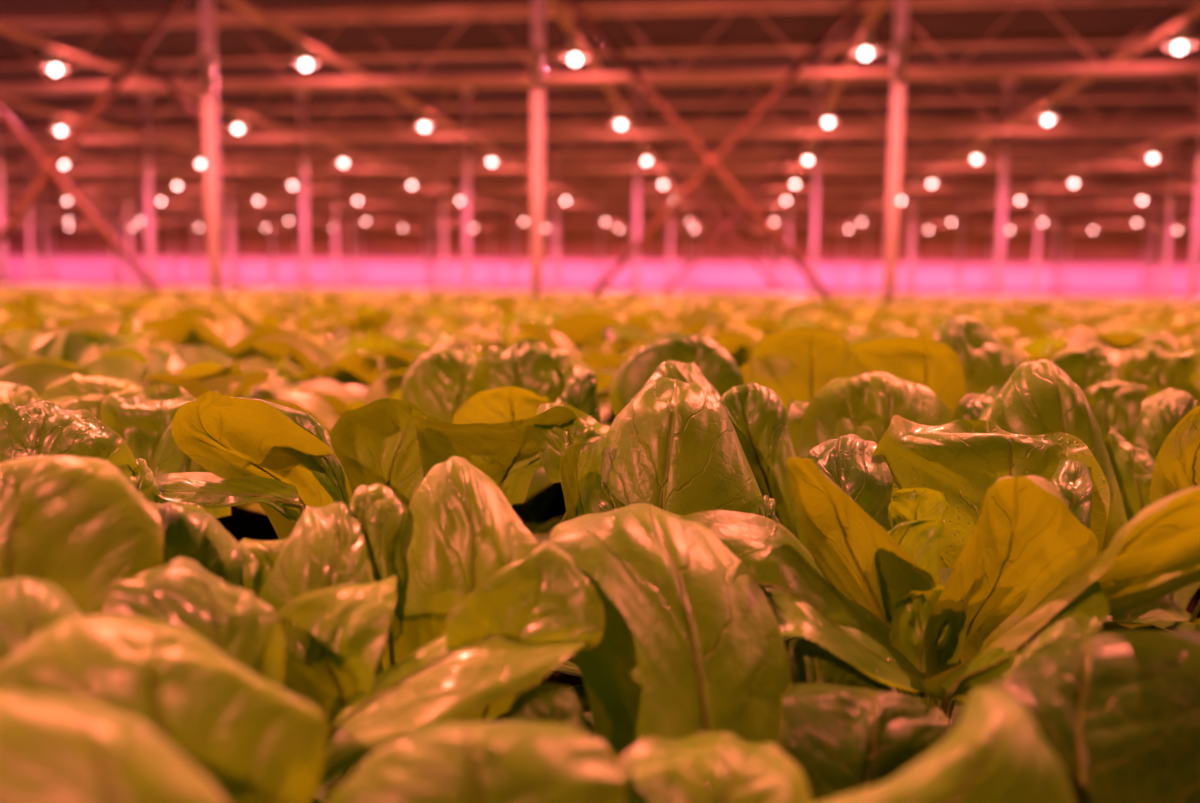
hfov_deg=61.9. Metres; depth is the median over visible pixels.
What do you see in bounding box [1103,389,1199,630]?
plant
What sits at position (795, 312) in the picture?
plant
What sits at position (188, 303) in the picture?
plant
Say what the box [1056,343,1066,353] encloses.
plant
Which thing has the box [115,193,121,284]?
support post
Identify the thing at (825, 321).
plant
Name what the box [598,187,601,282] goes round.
support post
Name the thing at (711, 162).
brace
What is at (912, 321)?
plant
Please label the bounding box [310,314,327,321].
plant
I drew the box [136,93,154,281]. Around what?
support post
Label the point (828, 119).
lamp
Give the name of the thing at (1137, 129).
roof truss
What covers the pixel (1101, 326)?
plant
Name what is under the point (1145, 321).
plant
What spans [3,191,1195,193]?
roof purlin
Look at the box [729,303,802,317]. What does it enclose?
plant
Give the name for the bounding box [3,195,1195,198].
roof purlin
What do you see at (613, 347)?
plant
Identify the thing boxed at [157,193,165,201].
lamp
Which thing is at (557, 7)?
roof beam
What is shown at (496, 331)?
plant
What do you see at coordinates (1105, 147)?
roof purlin
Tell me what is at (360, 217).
support post
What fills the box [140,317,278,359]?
plant
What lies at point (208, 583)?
plant
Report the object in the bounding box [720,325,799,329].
plant
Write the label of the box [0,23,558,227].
roof beam
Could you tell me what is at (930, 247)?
wall
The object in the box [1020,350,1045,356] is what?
plant
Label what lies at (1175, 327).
plant
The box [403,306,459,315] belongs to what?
plant
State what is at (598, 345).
plant
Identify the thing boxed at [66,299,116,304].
plant
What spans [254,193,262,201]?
lamp
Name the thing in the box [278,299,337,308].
plant
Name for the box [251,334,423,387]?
plant
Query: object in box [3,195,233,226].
roof beam
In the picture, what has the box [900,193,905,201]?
lamp
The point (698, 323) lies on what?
plant
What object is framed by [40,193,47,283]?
support post
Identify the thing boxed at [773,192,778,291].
support post
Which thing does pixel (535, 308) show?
plant
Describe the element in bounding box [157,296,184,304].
plant
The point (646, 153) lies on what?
lamp
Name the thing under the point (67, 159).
lamp
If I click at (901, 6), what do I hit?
support post
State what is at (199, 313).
plant
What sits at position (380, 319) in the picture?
plant
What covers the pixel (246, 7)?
roof beam
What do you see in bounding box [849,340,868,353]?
plant
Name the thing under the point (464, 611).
plant
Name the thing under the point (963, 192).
support post
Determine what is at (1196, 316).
plant
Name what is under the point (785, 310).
plant
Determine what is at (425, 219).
support post
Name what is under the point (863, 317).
plant
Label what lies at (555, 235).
support post
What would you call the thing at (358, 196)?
lamp
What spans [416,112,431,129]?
lamp
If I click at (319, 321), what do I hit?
plant
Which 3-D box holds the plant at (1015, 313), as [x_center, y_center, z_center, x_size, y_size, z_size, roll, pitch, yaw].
[1.334,-0.180,3.421,0.394,0.245,0.337,-5,8,-41]
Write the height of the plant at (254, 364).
0.211 m
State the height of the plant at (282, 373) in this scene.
0.200 m
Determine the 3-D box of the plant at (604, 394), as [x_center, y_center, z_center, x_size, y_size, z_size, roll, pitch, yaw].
[0.154,0.046,1.212,0.404,0.253,0.374,-1,7,-12]
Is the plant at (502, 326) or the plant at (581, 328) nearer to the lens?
the plant at (581, 328)
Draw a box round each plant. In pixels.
[0,299,92,320]
[0,305,59,317]
[0,310,7,321]
[0,310,91,323]
[0,323,47,336]
[0,327,149,369]
[0,361,88,397]
[0,374,230,517]
[0,400,159,502]
[0,455,163,662]
[0,615,326,802]
[3,318,56,330]
[6,314,25,319]
[27,301,43,306]
[31,317,55,329]
[34,310,148,337]
[40,301,97,314]
[44,333,157,349]
[45,330,168,348]
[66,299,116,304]
[67,303,87,309]
[67,315,125,332]
[74,371,338,513]
[78,351,297,397]
[80,321,152,354]
[84,301,111,308]
[87,298,176,315]
[98,299,188,314]
[102,502,356,802]
[129,312,303,386]
[132,345,291,393]
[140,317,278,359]
[148,306,236,320]
[154,391,373,694]
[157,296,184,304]
[158,319,223,351]
[185,298,223,305]
[189,301,239,311]
[192,295,245,305]
[198,304,220,312]
[215,303,236,313]
[222,302,354,336]
[233,296,256,303]
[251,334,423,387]
[255,296,298,308]
[258,338,372,359]
[259,456,604,802]
[268,333,328,362]
[272,349,387,381]
[276,308,356,333]
[277,308,325,323]
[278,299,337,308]
[292,304,341,310]
[297,374,404,417]
[298,309,313,312]
[299,310,311,314]
[307,303,353,318]
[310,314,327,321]
[319,315,429,344]
[323,308,414,343]
[326,721,812,802]
[327,323,456,350]
[328,386,609,676]
[336,303,357,308]
[339,305,388,312]
[342,328,482,353]
[355,306,420,314]
[356,335,455,351]
[366,349,421,375]
[388,357,617,521]
[394,309,430,318]
[399,313,501,338]
[401,338,574,534]
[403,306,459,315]
[412,306,468,316]
[414,341,487,358]
[426,303,471,308]
[426,313,462,318]
[430,318,446,325]
[435,304,523,327]
[442,320,456,327]
[445,328,506,339]
[452,311,627,355]
[472,302,537,315]
[482,322,499,330]
[497,310,538,324]
[498,323,507,328]
[502,320,609,352]
[504,503,950,802]
[505,316,533,324]
[518,321,643,368]
[528,306,565,311]
[532,332,743,545]
[537,308,555,320]
[538,313,556,320]
[540,317,554,323]
[541,306,596,317]
[553,360,800,736]
[562,311,574,316]
[577,359,615,422]
[580,319,669,356]
[589,304,657,325]
[596,361,749,424]
[602,324,678,351]
[603,326,653,355]
[612,301,652,310]
[617,307,636,313]
[638,309,729,339]
[657,299,694,314]
[663,311,687,325]
[678,328,758,367]
[679,307,745,318]
[689,314,735,321]
[702,320,762,341]
[719,372,952,639]
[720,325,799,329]
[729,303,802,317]
[733,301,806,320]
[733,313,859,338]
[747,327,966,412]
[769,310,838,325]
[776,320,797,328]
[785,415,1199,732]
[786,318,867,333]
[791,311,842,318]
[796,303,860,316]
[817,630,1199,802]
[819,322,845,327]
[822,319,850,324]
[831,314,881,324]
[834,307,878,321]
[835,326,919,337]
[842,315,911,327]
[846,333,930,343]
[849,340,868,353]
[855,316,929,336]
[869,317,934,326]
[871,310,934,327]
[876,307,902,317]
[883,317,903,321]
[899,305,919,316]
[903,310,950,318]
[906,326,935,329]
[908,323,935,338]
[913,313,959,318]
[919,316,947,328]
[931,315,1024,393]
[949,359,1199,632]
[972,315,996,325]
[976,313,999,319]
[983,313,1025,326]
[986,310,1053,321]
[987,315,1063,354]
[992,327,1016,349]
[995,317,1050,323]
[998,310,1067,318]
[1007,335,1067,355]
[1011,332,1179,375]
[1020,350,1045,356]
[1021,306,1091,317]
[1041,310,1116,330]
[1045,314,1122,324]
[1050,317,1126,332]
[1051,340,1199,446]
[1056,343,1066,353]
[1061,326,1144,344]
[1063,306,1116,314]
[1102,325,1198,348]
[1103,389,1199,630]
[1109,312,1161,319]
[1121,319,1199,335]
[1122,319,1171,330]
[1123,318,1155,327]
[1127,313,1192,322]
[1128,312,1186,323]
[1137,315,1154,319]
[1161,321,1184,333]
[1164,315,1190,328]
[1167,310,1199,322]
[1176,326,1199,347]
[1180,340,1199,351]
[1182,310,1197,319]
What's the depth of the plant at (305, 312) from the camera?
3.15 m
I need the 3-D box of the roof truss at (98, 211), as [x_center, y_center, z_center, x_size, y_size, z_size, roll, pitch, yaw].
[0.670,-9.825,54.424,85.925,1.155,0.100,2,6,8]
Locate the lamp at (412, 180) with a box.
[407,177,416,186]
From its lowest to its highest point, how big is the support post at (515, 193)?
4.950 m
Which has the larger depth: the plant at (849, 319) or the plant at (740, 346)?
the plant at (849, 319)
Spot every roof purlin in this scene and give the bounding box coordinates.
[0,36,1199,67]
[0,114,1199,130]
[0,133,1199,145]
[1,145,1198,157]
[2,168,1197,174]
[2,175,1194,182]
[3,183,1196,188]
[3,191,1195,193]
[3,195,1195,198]
[4,0,1199,30]
[7,94,1199,115]
[9,156,1198,166]
[15,206,1194,207]
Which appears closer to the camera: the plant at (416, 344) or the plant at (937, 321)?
the plant at (416, 344)
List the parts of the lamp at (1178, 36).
bulb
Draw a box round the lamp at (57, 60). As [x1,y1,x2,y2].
[43,49,67,73]
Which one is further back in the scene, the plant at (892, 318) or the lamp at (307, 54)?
the lamp at (307, 54)
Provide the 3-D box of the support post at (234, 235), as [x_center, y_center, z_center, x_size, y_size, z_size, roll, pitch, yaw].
[-22.193,-9.273,60.715,0.320,4.950,0.260,2,6,8]
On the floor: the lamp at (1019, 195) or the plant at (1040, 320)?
the plant at (1040, 320)
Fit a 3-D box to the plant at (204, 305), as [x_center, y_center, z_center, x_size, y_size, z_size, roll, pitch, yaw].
[-1.519,-0.257,3.870,0.376,0.234,0.321,2,7,16]
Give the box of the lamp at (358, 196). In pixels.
[354,193,361,201]
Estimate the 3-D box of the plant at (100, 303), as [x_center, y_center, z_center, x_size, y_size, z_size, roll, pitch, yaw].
[-1.989,-0.299,4.084,0.488,0.217,0.429,2,7,11]
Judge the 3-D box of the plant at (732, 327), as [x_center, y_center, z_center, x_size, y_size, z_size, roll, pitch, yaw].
[0.382,-0.085,2.489,0.435,0.232,0.372,6,9,41]
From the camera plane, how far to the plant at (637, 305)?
4.73 m
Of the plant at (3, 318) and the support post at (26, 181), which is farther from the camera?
the support post at (26, 181)
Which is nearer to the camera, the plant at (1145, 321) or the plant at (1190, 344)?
the plant at (1190, 344)
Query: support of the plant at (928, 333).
on the floor
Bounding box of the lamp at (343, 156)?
[337,151,349,164]
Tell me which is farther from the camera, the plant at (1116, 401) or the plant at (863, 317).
the plant at (863, 317)
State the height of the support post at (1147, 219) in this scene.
4.950 m
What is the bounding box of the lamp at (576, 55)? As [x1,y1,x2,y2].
[563,37,586,63]
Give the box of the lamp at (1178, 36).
[1165,23,1193,51]
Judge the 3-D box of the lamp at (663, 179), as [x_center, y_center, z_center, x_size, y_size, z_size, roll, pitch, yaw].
[1.938,-6.804,30.774,0.336,0.360,0.340,2,6,8]
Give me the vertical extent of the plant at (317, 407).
0.212 m
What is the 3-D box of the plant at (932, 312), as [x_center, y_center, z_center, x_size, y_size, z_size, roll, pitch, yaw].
[1.418,-0.283,4.283,0.348,0.218,0.397,1,6,0]
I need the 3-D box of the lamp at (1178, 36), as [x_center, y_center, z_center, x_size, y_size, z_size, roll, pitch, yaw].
[7.576,-4.746,13.055,0.336,0.360,0.340,2,6,8]
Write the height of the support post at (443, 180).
4.950 m
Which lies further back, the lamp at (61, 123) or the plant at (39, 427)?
the lamp at (61, 123)
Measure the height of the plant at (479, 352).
0.208 m
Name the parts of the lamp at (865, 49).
bulb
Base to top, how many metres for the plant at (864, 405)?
0.234 m
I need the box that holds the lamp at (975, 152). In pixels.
[969,148,983,161]
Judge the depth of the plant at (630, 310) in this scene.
3.77 m
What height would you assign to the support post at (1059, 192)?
4.950 m
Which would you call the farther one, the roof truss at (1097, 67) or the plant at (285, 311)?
the roof truss at (1097, 67)
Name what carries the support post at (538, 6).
on the floor
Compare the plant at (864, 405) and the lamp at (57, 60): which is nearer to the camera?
the plant at (864, 405)
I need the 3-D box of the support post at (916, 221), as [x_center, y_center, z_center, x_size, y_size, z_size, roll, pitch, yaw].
[17.436,-8.229,55.385,0.320,4.950,0.260,2,6,8]
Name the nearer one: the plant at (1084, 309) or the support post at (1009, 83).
the plant at (1084, 309)
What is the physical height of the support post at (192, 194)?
4.950 m
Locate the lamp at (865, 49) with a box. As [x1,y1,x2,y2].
[853,30,877,57]
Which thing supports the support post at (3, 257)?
on the floor
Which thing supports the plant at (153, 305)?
on the floor
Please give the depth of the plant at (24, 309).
2.89 m
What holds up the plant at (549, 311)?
on the floor
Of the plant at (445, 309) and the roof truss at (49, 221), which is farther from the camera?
the roof truss at (49, 221)
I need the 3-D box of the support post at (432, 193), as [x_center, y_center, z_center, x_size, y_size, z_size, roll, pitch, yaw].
[-7.906,-7.591,47.200,0.320,4.950,0.260,2,6,8]
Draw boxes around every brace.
[0,0,185,292]
[566,0,864,299]
[641,128,814,292]
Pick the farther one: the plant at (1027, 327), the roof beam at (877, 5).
the roof beam at (877, 5)
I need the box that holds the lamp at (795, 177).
[789,174,799,185]
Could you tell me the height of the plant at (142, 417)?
0.221 m
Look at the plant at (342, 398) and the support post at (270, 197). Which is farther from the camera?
the support post at (270, 197)
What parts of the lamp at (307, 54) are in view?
bulb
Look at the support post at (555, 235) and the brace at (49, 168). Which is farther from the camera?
the support post at (555, 235)
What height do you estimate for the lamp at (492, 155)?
0.360 m
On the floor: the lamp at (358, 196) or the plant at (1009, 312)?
the plant at (1009, 312)
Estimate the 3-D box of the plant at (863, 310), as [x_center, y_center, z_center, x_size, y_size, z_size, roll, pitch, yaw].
[1.057,-0.269,4.165,0.342,0.249,0.400,1,6,4]
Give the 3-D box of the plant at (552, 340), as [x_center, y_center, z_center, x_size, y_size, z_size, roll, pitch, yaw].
[-0.043,-0.006,1.651,0.405,0.254,0.375,-2,7,-23]
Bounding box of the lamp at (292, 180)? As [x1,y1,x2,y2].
[287,177,297,186]
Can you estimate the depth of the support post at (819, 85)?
22.23 m
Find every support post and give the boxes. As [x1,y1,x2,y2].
[0,145,7,284]
[21,157,34,283]
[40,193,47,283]
[49,208,55,283]
[87,0,222,292]
[109,208,115,283]
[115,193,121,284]
[123,161,132,284]
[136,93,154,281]
[169,209,175,284]
[191,193,197,285]
[226,156,234,286]
[232,208,236,285]
[269,193,274,285]
[294,90,309,287]
[294,208,298,285]
[330,155,338,286]
[349,192,353,286]
[358,208,362,286]
[424,208,427,287]
[431,192,433,287]
[440,154,446,288]
[459,88,473,289]
[490,208,493,288]
[514,192,516,288]
[531,0,544,295]
[553,158,557,290]
[558,208,560,289]
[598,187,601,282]
[626,208,629,289]
[631,85,643,291]
[667,153,676,290]
[685,194,689,290]
[695,208,699,290]
[766,208,771,291]
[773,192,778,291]
[785,152,796,292]
[810,82,827,293]
[838,208,844,292]
[864,192,870,292]
[883,0,908,300]
[907,151,918,293]
[912,208,918,292]
[956,186,966,293]
[987,208,994,293]
[994,79,1017,295]
[1032,150,1046,295]
[1051,191,1060,294]
[1063,213,1070,294]
[1141,208,1150,295]
[1149,191,1159,295]
[1162,149,1179,296]
[1188,81,1199,298]
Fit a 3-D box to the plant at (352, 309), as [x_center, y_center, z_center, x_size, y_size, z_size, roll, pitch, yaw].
[-1.025,-0.295,4.167,0.348,0.213,0.387,-3,7,-27]
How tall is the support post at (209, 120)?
4.950 m
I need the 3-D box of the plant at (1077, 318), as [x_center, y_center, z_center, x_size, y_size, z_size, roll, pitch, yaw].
[1.755,-0.224,3.793,0.353,0.216,0.392,-3,7,-31]
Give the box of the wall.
[3,180,1199,263]
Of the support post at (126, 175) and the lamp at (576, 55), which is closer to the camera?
the lamp at (576, 55)
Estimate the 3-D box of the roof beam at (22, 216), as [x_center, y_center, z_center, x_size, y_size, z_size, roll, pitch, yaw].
[-33.443,-8.181,37.605,0.100,0.100,48.800,2,6,8]
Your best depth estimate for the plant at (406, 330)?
2.46 m
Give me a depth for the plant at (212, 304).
4.09 m
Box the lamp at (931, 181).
[926,174,937,185]
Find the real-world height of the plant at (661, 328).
0.219 m
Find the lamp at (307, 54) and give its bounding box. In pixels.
[294,43,317,68]
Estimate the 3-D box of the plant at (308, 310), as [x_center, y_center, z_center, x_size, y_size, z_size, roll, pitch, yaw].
[-1.071,-0.201,3.326,0.419,0.212,0.476,2,7,15]
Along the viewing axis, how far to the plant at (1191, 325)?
2.65 m
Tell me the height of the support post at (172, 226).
4.950 m
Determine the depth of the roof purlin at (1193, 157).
36.30 m
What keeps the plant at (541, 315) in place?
on the floor
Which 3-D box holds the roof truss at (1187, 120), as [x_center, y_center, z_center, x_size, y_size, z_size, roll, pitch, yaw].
[0.346,-6.652,26.199,47.875,1.155,0.100,2,6,8]
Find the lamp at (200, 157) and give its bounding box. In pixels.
[194,153,204,165]
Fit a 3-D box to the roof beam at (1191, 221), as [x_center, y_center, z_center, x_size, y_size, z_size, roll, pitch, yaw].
[26.001,-6.615,29.610,0.100,0.100,48.800,2,6,8]
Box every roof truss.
[0,0,1199,90]
[0,71,1199,142]
[0,118,1199,172]
[1,150,1198,191]
[2,172,1196,205]
[3,190,1195,217]
[4,201,1194,226]
[4,210,1193,233]
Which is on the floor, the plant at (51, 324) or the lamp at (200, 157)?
the plant at (51, 324)
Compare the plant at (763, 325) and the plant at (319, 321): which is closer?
the plant at (763, 325)
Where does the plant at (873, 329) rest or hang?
on the floor
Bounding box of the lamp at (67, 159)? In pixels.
[62,156,69,166]
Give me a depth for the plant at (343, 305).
4.42 m
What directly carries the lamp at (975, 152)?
hanging from the roof beam at (1192, 14)
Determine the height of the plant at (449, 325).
0.199 m
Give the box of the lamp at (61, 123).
[52,118,69,133]
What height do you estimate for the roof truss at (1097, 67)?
1.155 m
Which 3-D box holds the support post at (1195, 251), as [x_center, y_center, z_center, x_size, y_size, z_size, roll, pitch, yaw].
[12.743,-4.437,21.234,0.320,4.950,0.260,2,6,8]
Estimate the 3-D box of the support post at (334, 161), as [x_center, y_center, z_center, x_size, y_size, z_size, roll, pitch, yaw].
[-9.470,-6.327,35.816,0.320,4.950,0.260,2,6,8]
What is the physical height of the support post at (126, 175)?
4.950 m
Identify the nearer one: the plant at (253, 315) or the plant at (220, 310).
the plant at (253, 315)
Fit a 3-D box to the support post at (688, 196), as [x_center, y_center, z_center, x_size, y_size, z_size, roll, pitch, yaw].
[3.983,-7.278,45.601,0.320,4.950,0.260,2,6,8]
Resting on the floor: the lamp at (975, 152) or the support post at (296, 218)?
the support post at (296, 218)
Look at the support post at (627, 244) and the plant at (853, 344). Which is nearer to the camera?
the plant at (853, 344)
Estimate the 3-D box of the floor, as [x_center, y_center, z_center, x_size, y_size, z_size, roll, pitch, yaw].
[3.378,-2.287,24.669,100.000,0.300,66.000,2,6,8]
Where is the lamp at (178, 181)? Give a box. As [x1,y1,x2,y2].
[172,177,182,187]
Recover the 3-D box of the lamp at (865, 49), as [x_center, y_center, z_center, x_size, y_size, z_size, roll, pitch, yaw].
[3.613,-4.851,13.588,0.336,0.360,0.340,2,6,8]
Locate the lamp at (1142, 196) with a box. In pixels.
[1137,192,1147,201]
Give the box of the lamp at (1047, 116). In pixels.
[1038,103,1057,122]
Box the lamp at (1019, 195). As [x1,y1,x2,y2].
[1015,192,1024,201]
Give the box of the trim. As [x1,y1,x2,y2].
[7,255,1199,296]
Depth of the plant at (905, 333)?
2.66 m
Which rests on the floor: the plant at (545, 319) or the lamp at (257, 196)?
the plant at (545, 319)
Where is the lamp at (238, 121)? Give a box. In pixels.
[229,114,245,131]
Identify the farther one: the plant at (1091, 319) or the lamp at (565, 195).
the lamp at (565, 195)
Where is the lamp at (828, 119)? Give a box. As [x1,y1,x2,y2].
[820,106,836,124]
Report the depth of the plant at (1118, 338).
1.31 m
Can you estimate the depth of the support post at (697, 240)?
56.92 m
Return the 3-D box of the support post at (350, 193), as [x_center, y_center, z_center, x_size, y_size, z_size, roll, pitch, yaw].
[-11.868,-7.696,47.733,0.320,4.950,0.260,2,6,8]
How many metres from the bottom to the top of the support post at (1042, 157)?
4.950 m
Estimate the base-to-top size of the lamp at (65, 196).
0.360 m
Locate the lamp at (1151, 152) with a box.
[1145,145,1159,160]
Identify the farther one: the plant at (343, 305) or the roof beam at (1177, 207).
the roof beam at (1177, 207)
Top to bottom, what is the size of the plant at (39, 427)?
0.224 m
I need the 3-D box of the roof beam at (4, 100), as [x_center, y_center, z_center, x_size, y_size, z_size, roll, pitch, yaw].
[-9.666,-7.554,34.407,0.100,0.100,48.800,2,6,8]
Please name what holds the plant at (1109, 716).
on the floor
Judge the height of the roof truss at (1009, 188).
1.155 m
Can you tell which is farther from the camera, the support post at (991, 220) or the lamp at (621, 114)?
the support post at (991, 220)
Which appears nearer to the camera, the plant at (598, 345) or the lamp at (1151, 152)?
the plant at (598, 345)
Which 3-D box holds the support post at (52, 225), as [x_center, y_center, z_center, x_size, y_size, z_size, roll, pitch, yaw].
[-34.082,-9.586,62.315,0.320,4.950,0.260,2,6,8]
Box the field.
[0,283,1199,317]
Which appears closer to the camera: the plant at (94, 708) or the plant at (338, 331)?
the plant at (94, 708)
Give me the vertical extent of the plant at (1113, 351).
0.260 m
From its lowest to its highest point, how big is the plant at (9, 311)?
0.213 m
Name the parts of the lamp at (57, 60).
bulb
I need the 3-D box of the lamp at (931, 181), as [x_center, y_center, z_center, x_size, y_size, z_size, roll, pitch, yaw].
[9.864,-6.595,29.708,0.336,0.360,0.340,2,6,8]
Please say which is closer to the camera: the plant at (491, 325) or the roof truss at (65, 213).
the plant at (491, 325)
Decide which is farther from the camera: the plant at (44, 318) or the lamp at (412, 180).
the lamp at (412, 180)
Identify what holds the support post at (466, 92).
on the floor
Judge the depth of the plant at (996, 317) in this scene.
4.36 m
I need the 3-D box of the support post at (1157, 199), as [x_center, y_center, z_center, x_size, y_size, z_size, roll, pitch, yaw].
[23.798,-6.756,42.936,0.320,4.950,0.260,2,6,8]
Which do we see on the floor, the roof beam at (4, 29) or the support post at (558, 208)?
the support post at (558, 208)
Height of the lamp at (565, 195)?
0.360 m
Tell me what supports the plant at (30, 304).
on the floor
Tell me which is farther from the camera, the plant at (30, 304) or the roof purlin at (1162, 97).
the roof purlin at (1162, 97)
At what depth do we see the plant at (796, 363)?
1.00 m
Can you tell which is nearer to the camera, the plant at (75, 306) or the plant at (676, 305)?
the plant at (75, 306)
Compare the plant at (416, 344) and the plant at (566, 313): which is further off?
the plant at (566, 313)
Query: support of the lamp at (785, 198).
hanging from the roof beam at (877, 5)
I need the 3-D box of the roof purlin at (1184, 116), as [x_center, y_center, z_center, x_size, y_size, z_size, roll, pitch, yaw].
[0.379,-7.789,28.017,44.465,0.120,0.100,2,6,8]
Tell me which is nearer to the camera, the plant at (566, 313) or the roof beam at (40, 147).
the plant at (566, 313)
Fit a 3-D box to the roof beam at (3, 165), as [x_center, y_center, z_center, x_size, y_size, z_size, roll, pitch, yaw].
[-17.591,-7.763,35.473,0.100,0.100,48.800,2,6,8]
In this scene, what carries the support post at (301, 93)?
on the floor
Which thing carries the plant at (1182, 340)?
on the floor
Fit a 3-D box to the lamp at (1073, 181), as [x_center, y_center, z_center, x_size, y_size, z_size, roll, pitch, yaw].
[13.827,-6.491,29.175,0.336,0.360,0.340,2,6,8]
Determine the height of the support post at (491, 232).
4.950 m
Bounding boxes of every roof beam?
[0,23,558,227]
[0,96,491,226]
[0,137,424,226]
[1,163,359,226]
[3,182,295,226]
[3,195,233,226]
[4,206,171,225]
[22,216,110,225]
[223,0,627,227]
[546,0,697,227]
[770,0,885,222]
[840,4,1199,227]
[914,124,1199,228]
[990,175,1196,228]
[1067,206,1190,228]
[1145,220,1193,228]
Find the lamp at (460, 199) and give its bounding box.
[456,193,463,201]
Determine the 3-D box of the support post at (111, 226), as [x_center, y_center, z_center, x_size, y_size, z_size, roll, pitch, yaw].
[-30.119,-9.482,61.781,0.320,4.950,0.260,2,6,8]
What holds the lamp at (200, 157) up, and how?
hanging from the roof beam at (4, 100)
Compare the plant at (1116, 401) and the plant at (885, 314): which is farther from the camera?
the plant at (885, 314)
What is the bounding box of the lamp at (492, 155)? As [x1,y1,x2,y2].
[486,151,497,163]
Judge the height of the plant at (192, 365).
0.218 m
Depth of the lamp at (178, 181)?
32.82 m
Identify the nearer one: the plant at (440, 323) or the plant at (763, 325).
the plant at (763, 325)
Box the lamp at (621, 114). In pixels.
[612,109,628,127]
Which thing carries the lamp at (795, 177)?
hanging from the roof beam at (877, 5)
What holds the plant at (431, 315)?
on the floor
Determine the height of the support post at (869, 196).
4.950 m
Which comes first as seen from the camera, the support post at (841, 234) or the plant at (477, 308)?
the plant at (477, 308)
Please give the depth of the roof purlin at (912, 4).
16.70 m
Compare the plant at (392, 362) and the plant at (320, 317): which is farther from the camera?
the plant at (320, 317)
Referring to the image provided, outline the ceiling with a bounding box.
[0,0,1199,183]
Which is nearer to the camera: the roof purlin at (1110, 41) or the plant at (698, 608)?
the plant at (698, 608)
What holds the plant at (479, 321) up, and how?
on the floor
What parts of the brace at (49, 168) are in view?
joint plate, rod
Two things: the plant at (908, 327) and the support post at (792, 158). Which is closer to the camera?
the plant at (908, 327)
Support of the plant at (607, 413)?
on the floor
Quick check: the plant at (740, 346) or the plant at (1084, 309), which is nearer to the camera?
the plant at (740, 346)
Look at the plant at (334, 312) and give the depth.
3.43 m
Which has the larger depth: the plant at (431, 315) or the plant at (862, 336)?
the plant at (431, 315)
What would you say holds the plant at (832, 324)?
on the floor
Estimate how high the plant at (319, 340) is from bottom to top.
0.201 m
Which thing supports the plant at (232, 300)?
on the floor
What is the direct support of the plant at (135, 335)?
on the floor
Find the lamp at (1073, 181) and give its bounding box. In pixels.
[1068,173,1079,184]
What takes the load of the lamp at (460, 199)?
hanging from the roof beam at (4, 29)
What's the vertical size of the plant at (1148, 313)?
0.217 m
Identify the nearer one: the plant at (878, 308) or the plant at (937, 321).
the plant at (937, 321)
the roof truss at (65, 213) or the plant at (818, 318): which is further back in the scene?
the roof truss at (65, 213)
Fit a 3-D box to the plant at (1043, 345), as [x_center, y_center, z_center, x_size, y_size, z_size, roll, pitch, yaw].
[0.918,-0.042,2.235,0.350,0.216,0.365,-4,8,-34]
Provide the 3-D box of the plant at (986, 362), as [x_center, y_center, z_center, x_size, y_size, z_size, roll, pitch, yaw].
[0.421,0.042,1.123,0.238,0.275,0.262,-6,9,-44]
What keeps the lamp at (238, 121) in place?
hanging from the roof beam at (4, 29)
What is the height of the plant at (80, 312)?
0.236 m
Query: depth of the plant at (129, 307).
3.31 m
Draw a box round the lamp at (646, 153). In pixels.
[641,149,652,162]
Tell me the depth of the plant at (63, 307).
3.35 m
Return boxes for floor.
[216,490,1199,802]
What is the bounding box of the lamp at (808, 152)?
[801,148,813,162]
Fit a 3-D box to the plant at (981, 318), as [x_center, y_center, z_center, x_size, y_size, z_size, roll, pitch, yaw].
[1.481,-0.200,3.626,0.386,0.217,0.363,7,9,44]
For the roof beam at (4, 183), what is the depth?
43.58 m
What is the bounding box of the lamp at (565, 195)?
[562,193,569,201]
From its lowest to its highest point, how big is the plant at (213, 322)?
0.231 m
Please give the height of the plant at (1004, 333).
0.240 m
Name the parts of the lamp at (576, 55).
bulb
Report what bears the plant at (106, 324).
on the floor
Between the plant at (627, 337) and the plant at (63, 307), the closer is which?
the plant at (627, 337)
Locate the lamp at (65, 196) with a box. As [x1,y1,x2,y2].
[62,194,70,201]
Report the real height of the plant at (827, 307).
0.239 m
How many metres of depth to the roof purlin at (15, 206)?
55.93 m
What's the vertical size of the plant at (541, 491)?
0.216 m
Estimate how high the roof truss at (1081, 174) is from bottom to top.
1.155 m
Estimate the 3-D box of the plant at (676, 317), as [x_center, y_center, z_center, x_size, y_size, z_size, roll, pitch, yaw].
[0.329,-0.166,3.162,0.405,0.227,0.381,5,8,33]
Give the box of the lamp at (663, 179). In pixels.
[658,175,667,185]
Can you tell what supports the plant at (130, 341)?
on the floor
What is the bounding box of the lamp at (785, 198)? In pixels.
[782,192,788,201]
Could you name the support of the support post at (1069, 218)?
on the floor
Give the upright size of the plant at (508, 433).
0.225 m
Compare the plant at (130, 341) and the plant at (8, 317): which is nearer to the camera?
the plant at (130, 341)
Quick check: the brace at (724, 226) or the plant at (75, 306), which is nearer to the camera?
the plant at (75, 306)
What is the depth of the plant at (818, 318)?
3.39 m
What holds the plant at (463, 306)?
on the floor
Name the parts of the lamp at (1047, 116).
bulb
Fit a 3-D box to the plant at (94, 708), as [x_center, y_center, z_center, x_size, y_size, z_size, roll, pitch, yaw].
[-0.120,0.171,0.298,0.250,0.191,0.248,2,6,8]
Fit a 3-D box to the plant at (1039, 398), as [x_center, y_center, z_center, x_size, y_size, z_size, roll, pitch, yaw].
[0.344,0.095,0.745,0.250,0.251,0.248,2,6,8]
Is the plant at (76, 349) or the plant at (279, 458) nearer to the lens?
the plant at (279, 458)
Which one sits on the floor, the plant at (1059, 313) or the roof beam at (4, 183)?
the plant at (1059, 313)
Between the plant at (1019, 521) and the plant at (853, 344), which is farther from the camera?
the plant at (853, 344)
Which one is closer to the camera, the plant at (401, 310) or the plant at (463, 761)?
the plant at (463, 761)
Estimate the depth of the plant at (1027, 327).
2.36 m

